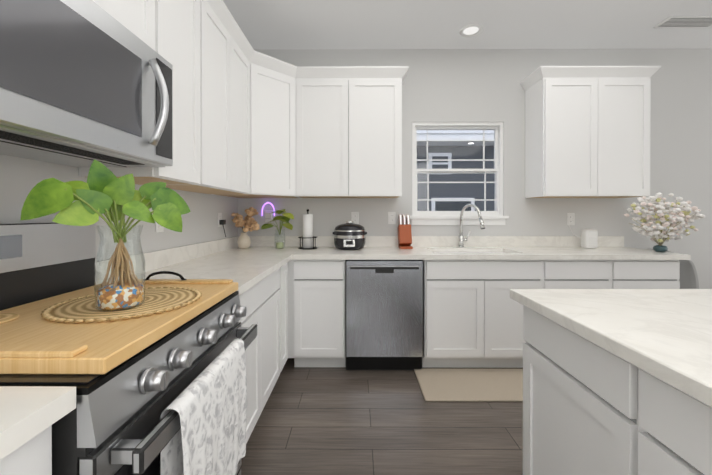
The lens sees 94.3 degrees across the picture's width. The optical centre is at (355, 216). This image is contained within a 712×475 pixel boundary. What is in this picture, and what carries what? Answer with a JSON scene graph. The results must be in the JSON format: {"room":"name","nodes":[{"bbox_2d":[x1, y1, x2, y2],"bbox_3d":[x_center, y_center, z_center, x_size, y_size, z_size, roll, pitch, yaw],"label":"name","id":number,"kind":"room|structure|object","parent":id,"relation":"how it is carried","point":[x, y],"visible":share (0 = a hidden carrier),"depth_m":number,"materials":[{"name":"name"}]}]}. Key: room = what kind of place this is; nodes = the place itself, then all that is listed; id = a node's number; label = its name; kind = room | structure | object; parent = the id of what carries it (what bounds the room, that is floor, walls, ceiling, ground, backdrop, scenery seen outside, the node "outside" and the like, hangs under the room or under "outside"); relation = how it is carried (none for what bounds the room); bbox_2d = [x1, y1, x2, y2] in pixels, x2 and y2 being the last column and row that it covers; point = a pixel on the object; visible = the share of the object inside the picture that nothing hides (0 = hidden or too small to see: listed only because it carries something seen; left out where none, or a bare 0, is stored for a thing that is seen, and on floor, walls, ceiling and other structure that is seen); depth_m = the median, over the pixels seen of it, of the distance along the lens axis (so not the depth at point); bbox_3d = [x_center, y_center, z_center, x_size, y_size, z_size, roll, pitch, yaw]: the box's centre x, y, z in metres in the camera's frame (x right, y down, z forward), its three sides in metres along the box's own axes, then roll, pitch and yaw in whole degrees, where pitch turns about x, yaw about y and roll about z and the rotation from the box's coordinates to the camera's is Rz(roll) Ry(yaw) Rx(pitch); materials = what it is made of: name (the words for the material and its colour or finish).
{"room":"kitchen","nodes":[
{"label":"kitchen","id":0,"kind":"room"},
{"bbox_2d":[0,154,237,261],"bbox_3d":[-1.218,-0.176,-0.046,0.150,2.790,6.400,0,0,0],"label":"wall","id":1,"kind":"structure","parent":0,"point":[20,178],"depth_m":1.67,"materials":[{"name":"grey paint"}]},
{"bbox_2d":[93,0,158,53],"bbox_3d":[-0.975,-0.945,0.965,0.322,0.598,0.766,0,0,0],"label":"upper cabinet","id":2,"kind":"object","parent":1,"relation":"attached to","point":[141,17],"depth_m":1.25,"materials":[{"name":"white paint"}]},
{"bbox_2d":[0,0,172,166],"bbox_3d":[-0.903,-0.405,0.966,0.459,0.422,0.752,0,0,0],"label":"microwave","id":3,"kind":"object","parent":2,"relation":"attached to","point":[84,83],"visible":1,"depth_m":0.92,"materials":[{"name":"silver metal"}]},
{"bbox_2d":[79,0,194,187],"bbox_3d":[-0.972,-0.705,1.573,0.322,1.083,0.448,0,0,0],"label":"upper cabinet","id":4,"kind":"object","parent":1,"relation":"attached to","point":[176,17],"depth_m":1.54,"materials":[{"name":"white paint"}]},
{"bbox_2d":[156,222,163,231],"bbox_3d":[-1.130,0.034,1.904,0.008,0.116,0.072,0,0,0],"label":"electrical outlet","id":5,"kind":"object","parent":1,"relation":"attached to","point":[159,228],"visible":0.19,"depth_m":1.90,"materials":[{"name":"white plastic"}]},
{"bbox_2d":[95,236,238,283],"bbox_3d":[-1.127,0.250,1.004,0.019,0.100,4.296,0,0,0],"label":"backsplash","id":6,"kind":"structure","parent":1,"relation":"attached to","point":[160,258],"depth_m":2.00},
{"bbox_2d":[170,0,254,195],"bbox_3d":[-0.949,-0.708,2.127,0.364,1.083,0.924,0,0,0],"label":"upper cabinet","id":7,"kind":"object","parent":1,"relation":"attached to","point":[249,121],"depth_m":2.04,"materials":[{"name":"white paint"}]},
{"bbox_2d":[218,213,221,226],"bbox_3d":[-1.126,0.030,2.734,0.008,0.116,0.072,0,0,0],"label":"electrical outlet","id":8,"kind":"object","parent":1,"relation":"attached to","point":[219,217],"visible":0.73,"depth_m":2.72,"materials":[{"name":"white plastic"}]},
{"bbox_2d":[219,220,225,236],"bbox_3d":[-1.104,0.103,2.753,0.036,0.147,0.087,0,0,0],"label":"plug adapter","id":9,"kind":"object","parent":8,"relation":"attached to","point":[222,222],"visible":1,"depth_m":2.71,"materials":[{"name":"black plastic"}]},
{"bbox_2d":[226,51,302,197],"bbox_3d":[-0.791,-0.717,2.810,0.673,1.095,0.672,0,0,0],"label":"upper cabinet","id":10,"kind":"object","parent":1,"relation":"attached to","point":[278,83],"depth_m":2.71,"materials":[{"name":"white paint"}]},
{"bbox_2d":[240,358,522,474],"bbox_3d":[2.157,1.244,-0.054,6.900,0.050,6.700,0,0,0],"label":"floor","id":11,"kind":"structure","parent":0,"point":[327,421],"depth_m":1.86,"materials":[{"name":"brown wood"}]},
{"bbox_2d":[0,428,51,474],"bbox_3d":[-0.834,0.780,0.138,0.612,0.875,0.898,0,0,0],"label":"base cabinet","id":12,"kind":"object","parent":11,"relation":"on","point":[36,459],"depth_m":0.54,"materials":[{"name":"white paint"}]},
{"bbox_2d":[0,386,75,463],"bbox_3d":[-0.820,0.325,-0.280,0.643,0.038,1.731,0,0,0],"label":"countertop","id":13,"kind":"structure","parent":12,"relation":"on","point":[26,412],"depth_m":0.53,"materials":[{"name":"white stone"}]},
{"bbox_2d":[0,222,256,474],"bbox_3d":[-0.764,0.619,0.971,0.738,1.190,0.752,0,0,0],"label":"range","id":14,"kind":"object","parent":11,"relation":"on","point":[112,423],"visible":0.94,"depth_m":0.79,"materials":[{"name":"silver metal"}]},
{"bbox_2d":[0,271,237,374],"bbox_3d":[-0.745,0.261,0.984,0.537,0.080,0.710,0,0,0],"label":"board","id":15,"kind":"object","parent":14,"relation":"on","point":[32,341],"visible":0.83,"depth_m":0.76,"materials":[{"name":"brown wood"}]},
{"bbox_2d":[0,313,19,323],"bbox_3d":[-0.934,0.265,0.845,0.104,0.007,0.104,0,0,0],"label":"coaster","id":16,"kind":"object","parent":15,"relation":"on","point":[6,317],"visible":0.94,"depth_m":0.86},
{"bbox_2d":[41,286,201,322],"bbox_3d":[-0.699,0.263,1.024,0.402,0.009,0.404,0,0,0],"label":"woven placemat","id":17,"kind":"object","parent":15,"relation":"on","point":[159,299],"visible":0.85,"depth_m":0.95,"materials":[{"name":"beige wicker"}]},
{"bbox_2d":[21,159,190,311],"bbox_3d":[-0.690,0.049,0.964,0.316,0.424,0.261,0,0,0],"label":"potted plant","id":18,"kind":"object","parent":17,"relation":"on","point":[107,193],"visible":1,"depth_m":0.94,"materials":[{"name":"green plant"}]},
{"bbox_2d":[160,339,246,474],"bbox_3d":[-0.400,0.618,0.929,0.060,0.393,0.410,0,0,0],"label":"towel","id":19,"kind":"object","parent":14,"relation":"hanging from","point":[208,404],"visible":0.98,"depth_m":0.88,"materials":[{"name":"white fabric"}]},
{"bbox_2d":[238,268,283,443],"bbox_3d":[-0.827,0.772,1.848,0.612,0.875,0.983,0,0,0],"label":"base cabinet","id":20,"kind":"object","parent":11,"relation":"on","point":[264,357],"depth_m":1.86,"materials":[{"name":"white paint"}]},
{"bbox_2d":[97,256,291,295],"bbox_3d":[-0.811,0.314,1.930,0.643,0.038,1.157,0,0,0],"label":"countertop","id":21,"kind":"structure","parent":20,"relation":"on","point":[248,271],"depth_m":1.86,"materials":[{"name":"white stone"}]},
{"bbox_2d":[284,260,291,364],"bbox_3d":[-0.824,0.770,2.360,0.612,0.875,0.311,0,0,0],"label":"base cabinet","id":22,"kind":"object","parent":11,"relation":"on","point":[287,267],"depth_m":2.50,"materials":[{"name":"white paint"}]},
{"bbox_2d":[292,260,303,366],"bbox_3d":[-0.776,0.767,2.847,0.705,0.875,0.612,0,0,0],"label":"base cabinet","id":23,"kind":"object","parent":11,"relation":"on","point":[292,297],"depth_m":2.54,"materials":[{"name":"white paint"}]},
{"bbox_2d":[304,260,345,366],"bbox_3d":[-0.287,0.767,2.845,0.408,0.875,0.612,0,0,0],"label":"base cabinet","id":24,"kind":"object","parent":11,"relation":"on","point":[324,280],"depth_m":2.55,"materials":[{"name":"white paint"}]},
{"bbox_2d":[346,260,422,369],"bbox_3d":[0.219,0.771,2.825,0.594,0.868,0.614,0,0,0],"label":"dishwasher","id":25,"kind":"object","parent":11,"relation":"on","point":[384,314],"visible":1,"depth_m":2.52,"materials":[{"name":"silver metal"}]},
{"bbox_2d":[414,369,522,401],"bbox_3d":[0.895,1.201,2.369,0.885,0.012,0.445,0,0,0],"label":"area rug","id":26,"kind":"object","parent":11,"relation":"on","point":[471,385],"visible":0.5,"depth_m":2.33,"materials":[{"name":"beige fabric"}]},
{"bbox_2d":[422,260,555,367],"bbox_3d":[1.019,0.767,2.839,0.976,0.875,0.612,0,0,0],"label":"base cabinet","id":27,"kind":"object","parent":11,"relation":"on","point":[471,319],"depth_m":2.54,"materials":[{"name":"white paint"}]},
{"bbox_2d":[212,248,690,259],"bbox_3d":[0.700,0.310,2.823,3.657,0.038,0.642,0,0,0],"label":"countertop","id":28,"kind":"structure","parent":27,"relation":"on","point":[319,253],"depth_m":2.52,"materials":[{"name":"white stone"}]},
{"bbox_2d":[231,207,259,248],"bbox_3d":[-0.966,0.104,2.919,0.272,0.371,0.208,0,0,0],"label":"vase","id":29,"kind":"object","parent":28,"relation":"on","point":[249,223],"visible":1,"depth_m":2.89,"materials":[{"name":"beige ceramic"}]},
{"bbox_2d":[261,209,293,248],"bbox_3d":[-0.704,0.112,2.983,0.318,0.355,0.231,0,0,0],"label":"vase","id":30,"kind":"object","parent":28,"relation":"on","point":[286,217],"visible":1,"depth_m":2.95,"materials":[{"name":"green glass"}]},
{"bbox_2d":[298,209,316,248],"bbox_3d":[-0.430,0.113,2.952,0.171,0.352,0.171,0,0,0],"label":"paper towel holder","id":31,"kind":"object","parent":28,"relation":"on","point":[307,237],"visible":1,"depth_m":2.91,"materials":[{"name":"white paper"}]},
{"bbox_2d":[333,221,366,249],"bbox_3d":[-0.054,0.167,2.917,0.302,0.245,0.292,0,0,0],"label":"rice cooker","id":32,"kind":"object","parent":28,"relation":"on","point":[349,235],"visible":1,"depth_m":2.81,"materials":[{"name":"grey metal"}]},
{"bbox_2d":[398,214,412,248],"bbox_3d":[0.445,0.137,3.013,0.110,0.305,0.220,0,0,0],"label":"knife block","id":33,"kind":"object","parent":28,"relation":"on","point":[404,236],"visible":1,"depth_m":2.98,"materials":[{"name":"brown wood"}]},
{"bbox_2d":[458,204,484,247],"bbox_3d":[1.028,0.089,2.955,0.167,0.401,0.271,0,0,0],"label":"faucet","id":34,"kind":"object","parent":28,"relation":"on","point":[462,239],"visible":1,"depth_m":3.04,"materials":[{"name":"silver metal"}]},
{"bbox_2d":[569,220,597,247],"bbox_3d":[2.081,0.164,3.029,0.158,0.251,0.180,0,0,0],"label":"air freshener","id":35,"kind":"object","parent":28,"relation":"on","point":[589,238],"visible":1,"depth_m":2.94,"materials":[{"name":"white plastic"}]},
{"bbox_2d":[624,192,704,251],"bbox_3d":[2.483,0.048,2.700,0.516,0.484,0.337,0,0,0],"label":"flower arrangement","id":36,"kind":"object","parent":28,"relation":"on","point":[660,209],"visible":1,"depth_m":2.64,"materials":[{"name":"white plant"}]},
{"bbox_2d":[556,260,623,288],"bbox_3d":[1.701,0.767,2.836,0.661,0.875,0.612,0,0,0],"label":"base cabinet","id":37,"kind":"object","parent":11,"relation":"on","point":[570,274],"depth_m":2.53,"materials":[{"name":"white paint"}]},
{"bbox_2d":[523,306,711,474],"bbox_3d":[1.084,0.781,0.014,0.847,0.876,2.630,0,0,0],"label":"kitchen island","id":38,"kind":"object","parent":11,"relation":"on","point":[590,408],"visible":0.77,"depth_m":0.91,"materials":[{"name":"white paint"}]},
{"bbox_2d":[510,289,711,407],"bbox_3d":[1.216,0.323,0.011,1.182,0.038,2.690,0,0,0],"label":"island countertop","id":39,"kind":"structure","parent":38,"relation":"on","point":[665,335],"depth_m":0.93,"materials":[{"name":"stone"}]},
{"bbox_2d":[624,260,679,288],"bbox_3d":[2.193,0.767,2.834,0.592,0.875,0.612,0,0,0],"label":"base cabinet","id":40,"kind":"object","parent":11,"relation":"on","point":[638,274],"depth_m":2.53,"materials":[{"name":"white paint"}]},
{"bbox_2d":[223,0,711,48],"bbox_3d":[2.157,-1.621,-0.068,6.900,0.100,6.700,0,0,0],"label":"ceiling","id":41,"kind":"structure","parent":0,"point":[440,24],"depth_m":2.73,"materials":[{"name":"paint"}]},
{"bbox_2d":[459,24,482,36],"bbox_3d":[0.979,-1.581,2.818,0.190,0.007,0.190,0,0,0],"label":"recessed light","id":42,"kind":"object","parent":41,"relation":"in","point":[470,30],"visible":1,"depth_m":2.81,"materials":[{"name":"white"}]},
{"bbox_2d":[653,16,711,27],"bbox_3d":[2.719,-1.579,2.690,0.460,0.008,0.160,0,0,0],"label":"ceiling vent","id":43,"kind":"object","parent":41,"relation":"in","point":[687,22],"visible":1,"depth_m":2.69,"materials":[{"name":"white metal"}]},
{"bbox_2d":[238,49,711,288],"bbox_3d":[2.171,-0.192,3.214,6.900,2.790,0.150,0,0,0],"label":"wall","id":44,"kind":"structure","parent":0,"point":[461,85],"depth_m":3.14,"materials":[{"name":"grey paint"}]},
{"bbox_2d":[262,202,274,222],"bbox_3d":[-0.830,-0.035,3.130,0.126,0.193,0.044,0,0,0],"label":"light","id":45,"kind":"object","parent":44,"relation":"attached to","point":[268,215],"visible":1,"depth_m":3.12,"materials":[{"name":"purple plastic"}]},
{"bbox_2d":[303,66,402,197],"bbox_3d":[-0.087,-0.712,2.961,0.963,1.083,0.364,0,0,0],"label":"upper cabinet","id":46,"kind":"object","parent":44,"relation":"attached to","point":[352,115],"depth_m":2.83,"materials":[{"name":"white paint"}]},
{"bbox_2d":[351,212,358,223],"bbox_3d":[-0.009,0.018,3.145,0.072,0.116,0.008,0,0,0],"label":"electrical outlet","id":47,"kind":"object","parent":44,"relation":"attached to","point":[355,217],"visible":0.92,"depth_m":3.14,"materials":[{"name":"white plastic"}]},
{"bbox_2d":[388,212,395,223],"bbox_3d":[0.341,0.018,3.143,0.072,0.116,0.008,0,0,0],"label":"electrical outlet","id":48,"kind":"object","parent":44,"relation":"attached to","point":[391,217],"visible":1,"depth_m":3.14,"materials":[{"name":"white plastic"}]},
{"bbox_2d":[249,236,623,247],"bbox_3d":[0.711,0.239,3.135,3.637,0.100,0.018,0,0,0],"label":"backsplash","id":49,"kind":"structure","parent":44,"relation":"attached to","point":[256,241],"depth_m":3.12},
{"bbox_2d":[409,122,508,224],"bbox_3d":[0.971,-0.407,3.196,0.940,0.980,0.175,0,0,0],"label":"window","id":50,"kind":"structure","parent":44,"relation":"in","point":[451,217],"depth_m":3.18,"materials":[{"name":"white"}]},
{"bbox_2d":[567,213,574,224],"bbox_3d":[2.041,0.028,3.136,0.072,0.116,0.008,0,0,0],"label":"electrical outlet","id":51,"kind":"object","parent":44,"relation":"attached to","point":[571,217],"visible":1,"depth_m":3.13,"materials":[{"name":"white plastic"}]},
{"bbox_2d":[520,66,660,197],"bbox_3d":[2.060,-0.718,2.958,1.010,1.096,0.352,0,0,0],"label":"upper cabinet","id":52,"kind":"object","parent":44,"relation":"attached to","point":[587,131],"visible":1,"depth_m":2.82,"materials":[{"name":"white paint"}]},
{"label":"outside","id":53,"kind":"structure","parent":0,"visible":0},
{"bbox_2d":[417,130,494,210],"bbox_3d":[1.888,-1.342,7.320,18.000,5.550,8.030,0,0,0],"label":"window pane","id":54,"kind":"structure","parent":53,"point":[454,190],"depth_m":8.33,"materials":[{"name":"grey"}]}
]}

